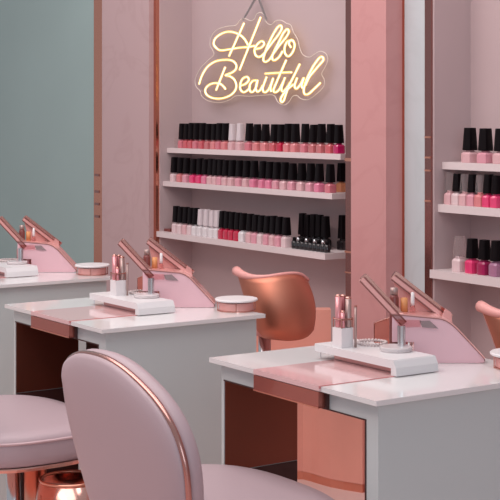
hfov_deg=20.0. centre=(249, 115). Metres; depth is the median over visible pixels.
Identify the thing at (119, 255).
tool
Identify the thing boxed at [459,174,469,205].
nail polish
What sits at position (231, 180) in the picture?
bottle
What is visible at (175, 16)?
wall
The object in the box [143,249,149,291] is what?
vial
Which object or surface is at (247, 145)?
bottle
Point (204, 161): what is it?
nail polish
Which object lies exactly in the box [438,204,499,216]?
wall shelf
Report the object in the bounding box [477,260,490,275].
bottle
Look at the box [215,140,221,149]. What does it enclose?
bottle
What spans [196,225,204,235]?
bottle
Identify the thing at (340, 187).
bottle
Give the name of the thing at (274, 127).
nail polish
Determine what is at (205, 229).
bottle
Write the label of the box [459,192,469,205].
bottle
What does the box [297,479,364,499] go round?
floor
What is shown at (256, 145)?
bottle
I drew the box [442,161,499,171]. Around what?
wall shelf
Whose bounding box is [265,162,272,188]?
nail polish
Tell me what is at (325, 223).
nail polish
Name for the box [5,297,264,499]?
desk
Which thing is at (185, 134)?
nail polish
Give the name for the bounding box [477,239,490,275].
nail polish
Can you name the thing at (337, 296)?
tool
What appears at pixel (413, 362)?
tray
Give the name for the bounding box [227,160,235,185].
nail polish
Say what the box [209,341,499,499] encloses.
desk
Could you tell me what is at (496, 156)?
bottle
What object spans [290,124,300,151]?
nail polish
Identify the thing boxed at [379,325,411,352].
acrylic stand
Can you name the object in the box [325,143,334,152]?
bottle
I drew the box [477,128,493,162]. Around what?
nail polish
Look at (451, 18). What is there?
wall
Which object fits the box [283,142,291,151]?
bottle
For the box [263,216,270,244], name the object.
nail polish
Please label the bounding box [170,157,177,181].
nail polish
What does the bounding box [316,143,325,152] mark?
bottle
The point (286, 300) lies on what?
tub chair
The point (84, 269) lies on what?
round box
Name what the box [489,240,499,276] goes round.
nail polish
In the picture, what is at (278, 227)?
nail polish
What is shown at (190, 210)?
nail polish
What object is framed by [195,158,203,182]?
nail polish
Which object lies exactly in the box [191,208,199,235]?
nail polish
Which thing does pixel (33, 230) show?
dropper bottle
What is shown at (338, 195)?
wall shelf
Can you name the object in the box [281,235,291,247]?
bottle
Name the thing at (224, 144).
bottle
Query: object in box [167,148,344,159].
wall shelf
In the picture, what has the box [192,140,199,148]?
bottle
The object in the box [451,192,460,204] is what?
bottle
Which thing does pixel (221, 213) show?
nail polish
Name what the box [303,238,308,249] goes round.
bottle
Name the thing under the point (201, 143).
bottle
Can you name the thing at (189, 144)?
bottle
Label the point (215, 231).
bottle
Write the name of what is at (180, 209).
nail polish
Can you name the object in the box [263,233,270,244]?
bottle
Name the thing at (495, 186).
nail polish
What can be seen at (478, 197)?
bottle
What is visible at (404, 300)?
tube
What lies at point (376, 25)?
pillar
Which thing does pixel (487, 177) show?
nail polish
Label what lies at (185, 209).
nail polish
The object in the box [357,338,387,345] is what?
bracelet
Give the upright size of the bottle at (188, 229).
0.050 m
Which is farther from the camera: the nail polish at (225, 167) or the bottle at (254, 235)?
the nail polish at (225, 167)
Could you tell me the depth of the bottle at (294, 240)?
5.57 m
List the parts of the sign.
chain, chain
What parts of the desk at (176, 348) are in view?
rail, panel, drawer, edge trim, rail, panel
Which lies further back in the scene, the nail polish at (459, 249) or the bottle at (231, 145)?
the bottle at (231, 145)
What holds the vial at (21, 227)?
in the display stand at (46, 253)
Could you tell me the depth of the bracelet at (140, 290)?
4.37 m
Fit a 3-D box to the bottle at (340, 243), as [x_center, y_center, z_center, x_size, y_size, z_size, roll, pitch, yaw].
[0.360,0.497,5.523,0.036,0.046,0.036,0,0,-34]
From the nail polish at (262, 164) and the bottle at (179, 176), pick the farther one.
the bottle at (179, 176)
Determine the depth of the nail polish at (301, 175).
5.57 m
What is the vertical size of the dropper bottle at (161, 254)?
0.162 m
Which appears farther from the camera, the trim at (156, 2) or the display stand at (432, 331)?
the trim at (156, 2)
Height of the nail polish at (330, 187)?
0.109 m
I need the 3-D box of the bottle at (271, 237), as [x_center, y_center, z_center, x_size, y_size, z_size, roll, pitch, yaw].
[0.096,0.495,5.706,0.036,0.050,0.036,0,0,-31]
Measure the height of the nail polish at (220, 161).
0.108 m
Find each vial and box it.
[19,225,24,259]
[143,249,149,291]
[389,287,398,343]
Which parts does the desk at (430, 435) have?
rail, panel, drawer, edge trim, rail, panel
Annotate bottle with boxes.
[32,228,35,240]
[159,253,162,296]
[170,173,176,181]
[172,222,178,232]
[176,173,183,181]
[176,223,183,233]
[178,139,184,147]
[181,223,188,233]
[182,139,189,147]
[182,173,189,181]
[186,224,193,234]
[187,139,193,148]
[189,174,195,182]
[191,225,198,235]
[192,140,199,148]
[195,174,202,182]
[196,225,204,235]
[198,140,204,148]
[201,175,208,183]
[202,226,209,236]
[204,140,210,148]
[206,175,213,183]
[208,227,215,237]
[210,140,216,148]
[211,175,217,184]
[213,227,219,238]
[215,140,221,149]
[216,176,223,184]
[218,228,224,238]
[221,140,228,149]
[221,176,228,184]
[223,228,229,239]
[227,176,235,185]
[228,140,235,149]
[228,229,234,240]
[233,230,240,240]
[235,141,244,149]
[235,177,242,185]
[238,230,247,241]
[242,177,250,186]
[244,141,253,150]
[245,231,252,242]
[249,178,258,186]
[251,232,258,243]
[252,141,260,150]
[257,232,264,243]
[258,178,266,187]
[260,141,269,150]
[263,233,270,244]
[265,179,272,188]
[269,142,276,150]
[269,234,276,245]
[272,179,280,188]
[274,235,282,246]
[276,142,283,151]
[279,180,288,189]
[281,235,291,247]
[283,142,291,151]
[287,180,296,189]
[290,142,300,151]
[291,237,296,248]
[295,237,299,248]
[296,181,306,190]
[299,238,304,249]
[300,142,308,152]
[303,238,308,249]
[305,181,314,191]
[308,143,316,152]
[308,239,312,250]
[312,239,316,250]
[314,182,324,191]
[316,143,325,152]
[316,240,320,251]
[320,240,324,251]
[321,238,330,249]
[324,241,329,252]
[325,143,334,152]
[325,183,335,192]
[333,143,344,153]
[336,182,344,191]
[337,239,344,249]
[410,292,415,350]
[444,191,454,204]
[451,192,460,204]
[452,257,465,271]
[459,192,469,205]
[461,150,477,162]
[465,258,478,273]
[466,193,476,205]
[474,193,484,206]
[477,151,493,162]
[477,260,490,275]
[482,194,491,207]
[489,261,499,276]
[490,194,499,207]
[492,151,499,163]
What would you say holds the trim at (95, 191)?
attached to the wall at (47, 46)
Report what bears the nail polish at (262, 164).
on the wall shelf at (338, 195)
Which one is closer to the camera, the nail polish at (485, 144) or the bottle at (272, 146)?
the nail polish at (485, 144)
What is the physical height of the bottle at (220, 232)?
0.050 m
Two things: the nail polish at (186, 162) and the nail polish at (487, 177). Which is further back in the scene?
the nail polish at (186, 162)
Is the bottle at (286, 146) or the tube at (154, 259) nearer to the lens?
the tube at (154, 259)
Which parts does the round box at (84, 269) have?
lid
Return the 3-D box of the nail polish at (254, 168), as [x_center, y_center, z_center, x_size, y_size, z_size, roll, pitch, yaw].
[0.019,0.239,5.859,0.036,0.109,0.036,0,0,-34]
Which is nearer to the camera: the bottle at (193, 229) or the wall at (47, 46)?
the bottle at (193, 229)
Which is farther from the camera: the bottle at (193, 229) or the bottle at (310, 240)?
the bottle at (193, 229)
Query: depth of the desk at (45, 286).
4.96 m
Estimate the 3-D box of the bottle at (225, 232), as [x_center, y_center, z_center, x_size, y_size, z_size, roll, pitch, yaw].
[-0.093,0.495,5.984,0.036,0.050,0.036,0,0,-34]
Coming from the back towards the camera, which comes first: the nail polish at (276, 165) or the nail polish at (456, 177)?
the nail polish at (276, 165)
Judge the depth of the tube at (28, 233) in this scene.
5.30 m
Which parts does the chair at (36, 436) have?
gas post, seat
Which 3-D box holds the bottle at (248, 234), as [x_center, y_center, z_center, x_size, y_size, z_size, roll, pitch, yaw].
[0.003,0.495,5.843,0.036,0.050,0.036,0,0,-36]
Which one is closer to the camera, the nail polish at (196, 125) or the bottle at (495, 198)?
the bottle at (495, 198)
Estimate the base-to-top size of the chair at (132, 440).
0.862 m
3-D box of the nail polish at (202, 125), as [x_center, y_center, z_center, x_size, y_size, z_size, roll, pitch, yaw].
[-0.206,0.087,6.227,0.036,0.113,0.036,0,0,-31]
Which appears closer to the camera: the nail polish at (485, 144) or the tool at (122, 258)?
the tool at (122, 258)
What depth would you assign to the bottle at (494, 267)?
4.66 m
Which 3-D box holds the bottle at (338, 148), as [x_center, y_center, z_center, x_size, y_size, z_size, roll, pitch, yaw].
[0.340,0.123,5.425,0.036,0.042,0.036,0,0,-31]
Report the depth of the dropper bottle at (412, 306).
3.37 m
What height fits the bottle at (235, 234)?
0.050 m
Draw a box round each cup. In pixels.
[110,280,125,295]
[332,327,352,347]
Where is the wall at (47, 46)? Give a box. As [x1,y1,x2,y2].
[0,0,153,291]
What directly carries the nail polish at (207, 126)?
on the wall shelf at (169, 150)
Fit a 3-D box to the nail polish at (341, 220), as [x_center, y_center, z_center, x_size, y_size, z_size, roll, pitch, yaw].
[0.360,0.453,5.523,0.036,0.135,0.036,0,0,-34]
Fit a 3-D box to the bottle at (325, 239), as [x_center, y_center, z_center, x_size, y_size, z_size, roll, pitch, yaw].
[0.295,0.495,5.530,0.036,0.050,0.036,0,0,-35]
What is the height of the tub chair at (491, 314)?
0.820 m
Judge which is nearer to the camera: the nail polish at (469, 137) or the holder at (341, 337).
the holder at (341, 337)
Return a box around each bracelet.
[0,258,17,261]
[129,289,142,293]
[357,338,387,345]
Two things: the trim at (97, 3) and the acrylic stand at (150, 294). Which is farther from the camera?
the trim at (97, 3)
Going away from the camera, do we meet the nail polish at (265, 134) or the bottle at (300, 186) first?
the bottle at (300, 186)
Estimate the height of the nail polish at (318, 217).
0.134 m
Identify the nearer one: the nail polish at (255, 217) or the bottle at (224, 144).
the nail polish at (255, 217)
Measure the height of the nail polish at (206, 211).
0.118 m
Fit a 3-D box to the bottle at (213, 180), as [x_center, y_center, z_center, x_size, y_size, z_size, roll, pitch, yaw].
[-0.144,0.273,6.098,0.036,0.042,0.036,0,0,-34]
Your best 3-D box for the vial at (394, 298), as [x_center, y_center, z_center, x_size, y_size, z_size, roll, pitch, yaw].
[0.342,0.493,3.375,0.022,0.173,0.022,0,0,-34]
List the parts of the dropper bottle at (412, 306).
bulb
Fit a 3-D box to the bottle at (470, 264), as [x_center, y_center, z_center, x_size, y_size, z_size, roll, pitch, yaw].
[0.748,0.502,4.771,0.041,0.053,0.041,0,0,-31]
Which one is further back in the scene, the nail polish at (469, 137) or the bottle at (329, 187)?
the bottle at (329, 187)
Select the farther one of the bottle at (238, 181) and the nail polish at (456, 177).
the bottle at (238, 181)
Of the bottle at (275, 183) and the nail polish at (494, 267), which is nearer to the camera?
the nail polish at (494, 267)
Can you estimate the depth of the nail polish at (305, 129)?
5.59 m
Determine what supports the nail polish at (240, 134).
on the wall shelf at (169, 150)
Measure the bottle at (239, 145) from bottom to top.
0.042 m
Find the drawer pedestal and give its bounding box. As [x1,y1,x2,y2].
[86,342,97,349]
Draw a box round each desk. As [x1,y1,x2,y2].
[0,270,111,499]
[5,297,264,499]
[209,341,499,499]
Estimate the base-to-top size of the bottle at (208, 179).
0.042 m
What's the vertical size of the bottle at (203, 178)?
0.042 m
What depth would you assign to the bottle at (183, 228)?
6.24 m
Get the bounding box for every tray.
[0,262,37,277]
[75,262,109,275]
[90,291,174,314]
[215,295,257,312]
[315,339,438,376]
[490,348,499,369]
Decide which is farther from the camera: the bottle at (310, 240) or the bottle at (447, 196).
the bottle at (310, 240)
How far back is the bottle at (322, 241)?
5.42 m
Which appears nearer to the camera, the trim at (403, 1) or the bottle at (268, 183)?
the trim at (403, 1)
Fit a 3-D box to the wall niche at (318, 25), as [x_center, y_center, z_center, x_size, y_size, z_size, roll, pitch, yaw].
[0.174,-0.135,5.973,0.130,2.950,1.388,0,0,-34]
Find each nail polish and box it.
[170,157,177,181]
[172,206,179,232]
[176,158,183,181]
[176,207,183,233]
[178,123,184,147]
[181,207,189,233]
[182,123,189,147]
[182,158,189,181]
[186,208,193,234]
[187,123,193,148]
[189,159,196,182]
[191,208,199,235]
[192,123,199,148]
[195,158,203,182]
[196,209,204,235]
[198,123,205,148]
[201,159,208,183]
[202,209,210,236]
[204,124,211,148]
[206,159,213,183]
[208,210,215,237]
[210,124,216,148]
[211,159,217,184]
[213,210,220,238]
[215,123,221,149]
[216,159,223,184]
[218,211,224,238]
[221,123,228,149]
[221,160,228,184]
[223,211,230,239]
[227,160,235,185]
[228,124,236,149]
[228,212,234,240]
[233,212,241,240]
[235,123,244,149]
[235,160,242,185]
[238,213,247,241]
[242,161,250,186]
[244,123,253,150]
[245,214,253,242]
[249,161,258,186]
[251,215,258,243]
[252,124,261,150]
[257,215,265,243]
[258,161,266,187]
[260,124,269,150]
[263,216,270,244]
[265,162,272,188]
[269,124,277,150]
[269,216,277,245]
[272,162,280,188]
[274,216,282,246]
[276,124,284,151]
[279,162,288,189]
[281,217,291,247]
[283,124,291,151]
[287,163,296,189]
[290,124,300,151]
[296,163,306,190]
[297,213,306,240]
[300,124,309,152]
[304,214,310,240]
[305,163,314,191]
[308,125,317,152]
[308,214,317,241]
[314,164,324,191]
[315,214,323,240]
[316,124,325,152]
[321,216,330,249]
[325,124,334,152]
[325,164,335,192]
[333,125,344,153]
[336,163,344,191]
[337,215,344,249]
[444,172,454,204]
[451,174,460,204]
[452,236,465,271]
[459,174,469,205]
[461,128,477,162]
[465,238,478,273]
[466,174,477,205]
[474,175,484,206]
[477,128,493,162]
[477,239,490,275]
[482,174,493,207]
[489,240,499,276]
[490,175,499,207]
[492,128,499,163]
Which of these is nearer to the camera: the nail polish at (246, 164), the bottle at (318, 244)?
the bottle at (318, 244)
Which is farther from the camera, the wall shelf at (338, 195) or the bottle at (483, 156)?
the wall shelf at (338, 195)
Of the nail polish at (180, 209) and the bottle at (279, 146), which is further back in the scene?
the nail polish at (180, 209)
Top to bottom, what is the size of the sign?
0.477 m
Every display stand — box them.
[0,215,77,271]
[118,237,214,306]
[359,271,484,362]
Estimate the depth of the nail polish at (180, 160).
6.33 m
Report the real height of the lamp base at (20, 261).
0.058 m
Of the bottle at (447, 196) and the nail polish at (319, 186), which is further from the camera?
the nail polish at (319, 186)
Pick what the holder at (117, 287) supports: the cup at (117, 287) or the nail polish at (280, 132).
the cup at (117, 287)
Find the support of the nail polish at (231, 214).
on the wall shelf at (334, 253)
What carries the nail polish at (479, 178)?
on the wall shelf at (471, 210)
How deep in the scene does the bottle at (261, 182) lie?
5.79 m
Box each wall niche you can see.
[192,0,344,340]
[471,0,499,359]
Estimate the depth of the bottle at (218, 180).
6.05 m
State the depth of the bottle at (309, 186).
5.52 m
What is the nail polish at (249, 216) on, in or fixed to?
on the wall shelf at (334, 253)
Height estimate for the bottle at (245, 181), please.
0.042 m
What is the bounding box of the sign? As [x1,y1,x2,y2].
[195,0,328,104]
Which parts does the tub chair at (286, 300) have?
post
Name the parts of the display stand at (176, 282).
arm, polished rail, arm, polished rail, plate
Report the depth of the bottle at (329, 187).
5.42 m
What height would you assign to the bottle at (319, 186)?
0.042 m
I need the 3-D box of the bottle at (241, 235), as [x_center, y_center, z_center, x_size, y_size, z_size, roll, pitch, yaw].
[-0.026,0.495,5.886,0.036,0.050,0.036,0,0,-36]
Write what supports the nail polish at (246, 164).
on the wall shelf at (338, 195)
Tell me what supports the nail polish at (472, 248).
on the wall shelf at (444, 274)
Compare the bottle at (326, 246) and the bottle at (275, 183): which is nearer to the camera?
the bottle at (326, 246)
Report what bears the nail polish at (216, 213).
on the wall shelf at (334, 253)
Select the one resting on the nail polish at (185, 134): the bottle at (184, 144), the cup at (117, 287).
the bottle at (184, 144)
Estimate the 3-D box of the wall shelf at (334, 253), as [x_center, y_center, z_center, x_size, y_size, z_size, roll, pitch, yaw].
[0.007,0.532,5.939,0.184,0.024,1.254,0,0,-34]
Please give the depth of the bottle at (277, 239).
5.66 m
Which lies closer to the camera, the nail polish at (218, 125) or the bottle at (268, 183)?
the bottle at (268, 183)
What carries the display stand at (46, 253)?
on the desk at (45, 286)
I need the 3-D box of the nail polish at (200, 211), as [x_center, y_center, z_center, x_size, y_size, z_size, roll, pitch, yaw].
[-0.210,0.462,6.156,0.036,0.116,0.036,0,0,-32]
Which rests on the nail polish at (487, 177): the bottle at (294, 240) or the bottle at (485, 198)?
the bottle at (485, 198)
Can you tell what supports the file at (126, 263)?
on the tray at (159, 305)
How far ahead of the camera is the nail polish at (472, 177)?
4.77 m
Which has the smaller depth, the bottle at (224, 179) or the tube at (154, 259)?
the tube at (154, 259)
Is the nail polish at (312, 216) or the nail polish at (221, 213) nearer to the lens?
the nail polish at (312, 216)
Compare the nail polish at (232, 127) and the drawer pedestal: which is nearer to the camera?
the drawer pedestal
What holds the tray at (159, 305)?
on the desk at (176, 348)
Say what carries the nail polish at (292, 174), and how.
on the wall shelf at (338, 195)
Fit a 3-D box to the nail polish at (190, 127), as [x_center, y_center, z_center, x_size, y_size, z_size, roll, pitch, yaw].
[-0.257,0.087,6.302,0.036,0.113,0.036,0,0,-31]
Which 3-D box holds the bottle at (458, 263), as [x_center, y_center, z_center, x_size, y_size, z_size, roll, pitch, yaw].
[0.712,0.502,4.824,0.041,0.053,0.041,0,0,-37]
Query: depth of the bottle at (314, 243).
5.46 m
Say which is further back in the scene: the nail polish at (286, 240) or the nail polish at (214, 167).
the nail polish at (214, 167)
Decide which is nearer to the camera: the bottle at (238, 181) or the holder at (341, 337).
the holder at (341, 337)
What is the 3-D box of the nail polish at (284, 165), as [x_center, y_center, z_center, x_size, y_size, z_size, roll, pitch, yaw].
[0.140,0.239,5.681,0.036,0.109,0.036,0,0,-35]
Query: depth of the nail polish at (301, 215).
5.64 m
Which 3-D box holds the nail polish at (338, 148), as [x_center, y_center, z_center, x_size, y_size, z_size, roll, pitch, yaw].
[0.340,0.089,5.425,0.036,0.110,0.036,0,0,-31]
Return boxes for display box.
[137,275,158,292]
[374,317,388,343]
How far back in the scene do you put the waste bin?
3.62 m
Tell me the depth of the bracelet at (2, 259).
5.34 m
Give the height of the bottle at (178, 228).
0.050 m
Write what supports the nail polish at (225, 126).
on the wall shelf at (169, 150)
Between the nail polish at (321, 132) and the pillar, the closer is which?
the pillar
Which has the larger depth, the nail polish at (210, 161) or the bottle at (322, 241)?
the nail polish at (210, 161)
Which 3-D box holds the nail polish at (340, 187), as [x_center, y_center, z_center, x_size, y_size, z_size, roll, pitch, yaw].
[0.355,0.238,5.503,0.036,0.112,0.036,0,0,-34]
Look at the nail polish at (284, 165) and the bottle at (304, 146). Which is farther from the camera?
the nail polish at (284, 165)
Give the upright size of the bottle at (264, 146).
0.042 m
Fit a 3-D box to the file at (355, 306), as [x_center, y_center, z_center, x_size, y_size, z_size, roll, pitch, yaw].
[0.248,0.494,3.339,0.007,0.099,0.007,0,0,-34]
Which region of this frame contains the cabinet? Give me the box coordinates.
[256,307,364,492]
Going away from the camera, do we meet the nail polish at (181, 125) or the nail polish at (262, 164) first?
the nail polish at (262, 164)
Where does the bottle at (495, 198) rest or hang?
on the nail polish at (495, 186)
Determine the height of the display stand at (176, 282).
0.208 m
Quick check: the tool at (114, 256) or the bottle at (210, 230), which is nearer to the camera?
the tool at (114, 256)
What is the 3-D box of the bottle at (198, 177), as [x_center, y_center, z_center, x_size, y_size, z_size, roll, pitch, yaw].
[-0.217,0.273,6.205,0.036,0.042,0.036,0,0,-36]
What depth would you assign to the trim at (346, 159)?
5.24 m
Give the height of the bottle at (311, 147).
0.042 m
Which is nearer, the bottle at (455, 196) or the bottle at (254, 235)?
the bottle at (455, 196)
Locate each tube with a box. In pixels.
[26,231,30,263]
[152,257,157,292]
[401,297,407,344]
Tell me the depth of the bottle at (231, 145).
6.01 m
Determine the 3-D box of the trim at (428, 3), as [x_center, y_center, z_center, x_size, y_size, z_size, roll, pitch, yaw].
[0.740,-0.135,4.984,0.306,2.950,0.034,0,0,-34]
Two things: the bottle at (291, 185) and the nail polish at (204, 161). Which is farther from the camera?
the nail polish at (204, 161)
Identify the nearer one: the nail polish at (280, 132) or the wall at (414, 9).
the wall at (414, 9)
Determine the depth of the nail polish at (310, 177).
5.52 m
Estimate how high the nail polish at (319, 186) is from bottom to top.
0.109 m
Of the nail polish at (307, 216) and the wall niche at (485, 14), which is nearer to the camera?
the wall niche at (485, 14)
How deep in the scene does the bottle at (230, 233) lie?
5.94 m
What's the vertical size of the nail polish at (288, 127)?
0.113 m
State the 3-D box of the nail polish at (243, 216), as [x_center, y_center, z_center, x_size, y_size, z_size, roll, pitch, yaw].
[-0.026,0.461,5.886,0.036,0.118,0.036,0,0,-36]
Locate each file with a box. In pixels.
[126,263,127,295]
[354,305,356,347]
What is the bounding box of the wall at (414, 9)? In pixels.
[405,0,424,342]
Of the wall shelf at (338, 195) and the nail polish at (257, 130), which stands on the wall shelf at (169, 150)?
the nail polish at (257, 130)
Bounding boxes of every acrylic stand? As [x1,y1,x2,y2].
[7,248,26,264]
[134,278,158,298]
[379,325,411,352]
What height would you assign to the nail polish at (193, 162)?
0.106 m
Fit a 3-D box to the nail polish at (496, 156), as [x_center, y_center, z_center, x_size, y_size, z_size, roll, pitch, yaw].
[0.833,0.100,4.701,0.047,0.117,0.047,0,0,-34]
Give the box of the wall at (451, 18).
[433,0,470,341]
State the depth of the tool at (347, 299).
3.34 m
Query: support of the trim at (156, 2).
attached to the wall at (175, 16)
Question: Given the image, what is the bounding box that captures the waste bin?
[35,470,88,499]
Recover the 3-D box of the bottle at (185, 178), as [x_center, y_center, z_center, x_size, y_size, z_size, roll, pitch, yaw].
[-0.279,0.273,6.297,0.036,0.042,0.036,0,0,-34]
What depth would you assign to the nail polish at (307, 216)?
5.61 m
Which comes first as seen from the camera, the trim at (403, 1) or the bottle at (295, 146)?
the trim at (403, 1)
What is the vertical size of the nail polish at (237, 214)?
0.118 m
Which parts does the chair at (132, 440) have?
trim, backrest, seat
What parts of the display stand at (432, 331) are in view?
arm, polished rail, arm, polished rail, plate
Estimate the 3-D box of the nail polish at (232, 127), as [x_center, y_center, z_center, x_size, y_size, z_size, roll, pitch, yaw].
[-0.073,0.089,6.031,0.036,0.110,0.036,0,0,-32]
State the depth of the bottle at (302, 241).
5.53 m
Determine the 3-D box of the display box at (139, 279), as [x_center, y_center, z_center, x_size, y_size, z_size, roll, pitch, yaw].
[-0.314,0.533,4.464,0.054,0.093,0.063,0,0,36]
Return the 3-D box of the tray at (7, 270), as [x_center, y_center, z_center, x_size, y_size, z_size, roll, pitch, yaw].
[-0.903,0.561,5.240,0.125,0.034,0.302,0,0,-34]
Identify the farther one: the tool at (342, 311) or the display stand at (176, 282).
the display stand at (176, 282)
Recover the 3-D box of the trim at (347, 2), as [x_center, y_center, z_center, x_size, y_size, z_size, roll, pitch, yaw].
[0.516,-0.135,5.301,0.320,2.950,0.109,0,0,-34]
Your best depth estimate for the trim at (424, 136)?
4.90 m
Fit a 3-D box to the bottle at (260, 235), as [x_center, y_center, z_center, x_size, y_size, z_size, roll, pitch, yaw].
[0.049,0.495,5.776,0.036,0.050,0.036,0,0,-31]
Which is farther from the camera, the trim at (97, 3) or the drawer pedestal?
the trim at (97, 3)
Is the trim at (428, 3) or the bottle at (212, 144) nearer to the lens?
the trim at (428, 3)
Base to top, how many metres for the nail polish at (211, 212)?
0.116 m
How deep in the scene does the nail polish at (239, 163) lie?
5.94 m
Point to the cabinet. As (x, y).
(330, 445)
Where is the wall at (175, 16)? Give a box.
[159,0,191,267]
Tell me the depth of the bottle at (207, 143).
6.17 m
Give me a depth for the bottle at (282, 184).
5.66 m
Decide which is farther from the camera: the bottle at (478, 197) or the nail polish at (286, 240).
the nail polish at (286, 240)
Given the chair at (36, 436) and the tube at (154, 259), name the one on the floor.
the chair at (36, 436)
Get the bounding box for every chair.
[0,395,78,499]
[61,349,333,499]
[232,266,315,351]
[475,301,499,348]
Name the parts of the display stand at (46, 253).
arm, polished rail, arm, polished rail, plate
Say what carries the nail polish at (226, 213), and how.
on the wall shelf at (334, 253)
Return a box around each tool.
[112,254,116,279]
[117,254,120,279]
[120,256,124,279]
[335,294,340,326]
[341,294,345,310]
[341,310,344,327]
[345,296,350,327]
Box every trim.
[94,0,101,262]
[94,174,98,217]
[154,0,158,242]
[345,0,350,296]
[345,158,350,273]
[402,0,404,277]
[424,136,430,201]
[425,0,432,298]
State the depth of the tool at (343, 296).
3.36 m
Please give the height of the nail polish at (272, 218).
0.119 m
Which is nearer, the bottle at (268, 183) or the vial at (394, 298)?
the vial at (394, 298)
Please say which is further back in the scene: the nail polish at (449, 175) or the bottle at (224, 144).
the bottle at (224, 144)
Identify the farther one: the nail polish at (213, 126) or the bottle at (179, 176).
the bottle at (179, 176)
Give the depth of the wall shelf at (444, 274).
4.74 m
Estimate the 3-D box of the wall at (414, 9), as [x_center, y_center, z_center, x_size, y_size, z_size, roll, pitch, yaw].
[0.701,-0.135,5.044,0.304,2.950,0.109,0,0,-34]
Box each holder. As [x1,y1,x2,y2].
[110,272,125,295]
[332,317,352,347]
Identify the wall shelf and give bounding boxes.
[156,231,344,259]
[163,181,344,198]
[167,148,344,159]
[430,268,499,287]
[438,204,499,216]
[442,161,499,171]
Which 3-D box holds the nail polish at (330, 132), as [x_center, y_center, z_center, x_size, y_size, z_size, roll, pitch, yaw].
[0.311,0.087,5.466,0.036,0.113,0.036,0,0,-36]

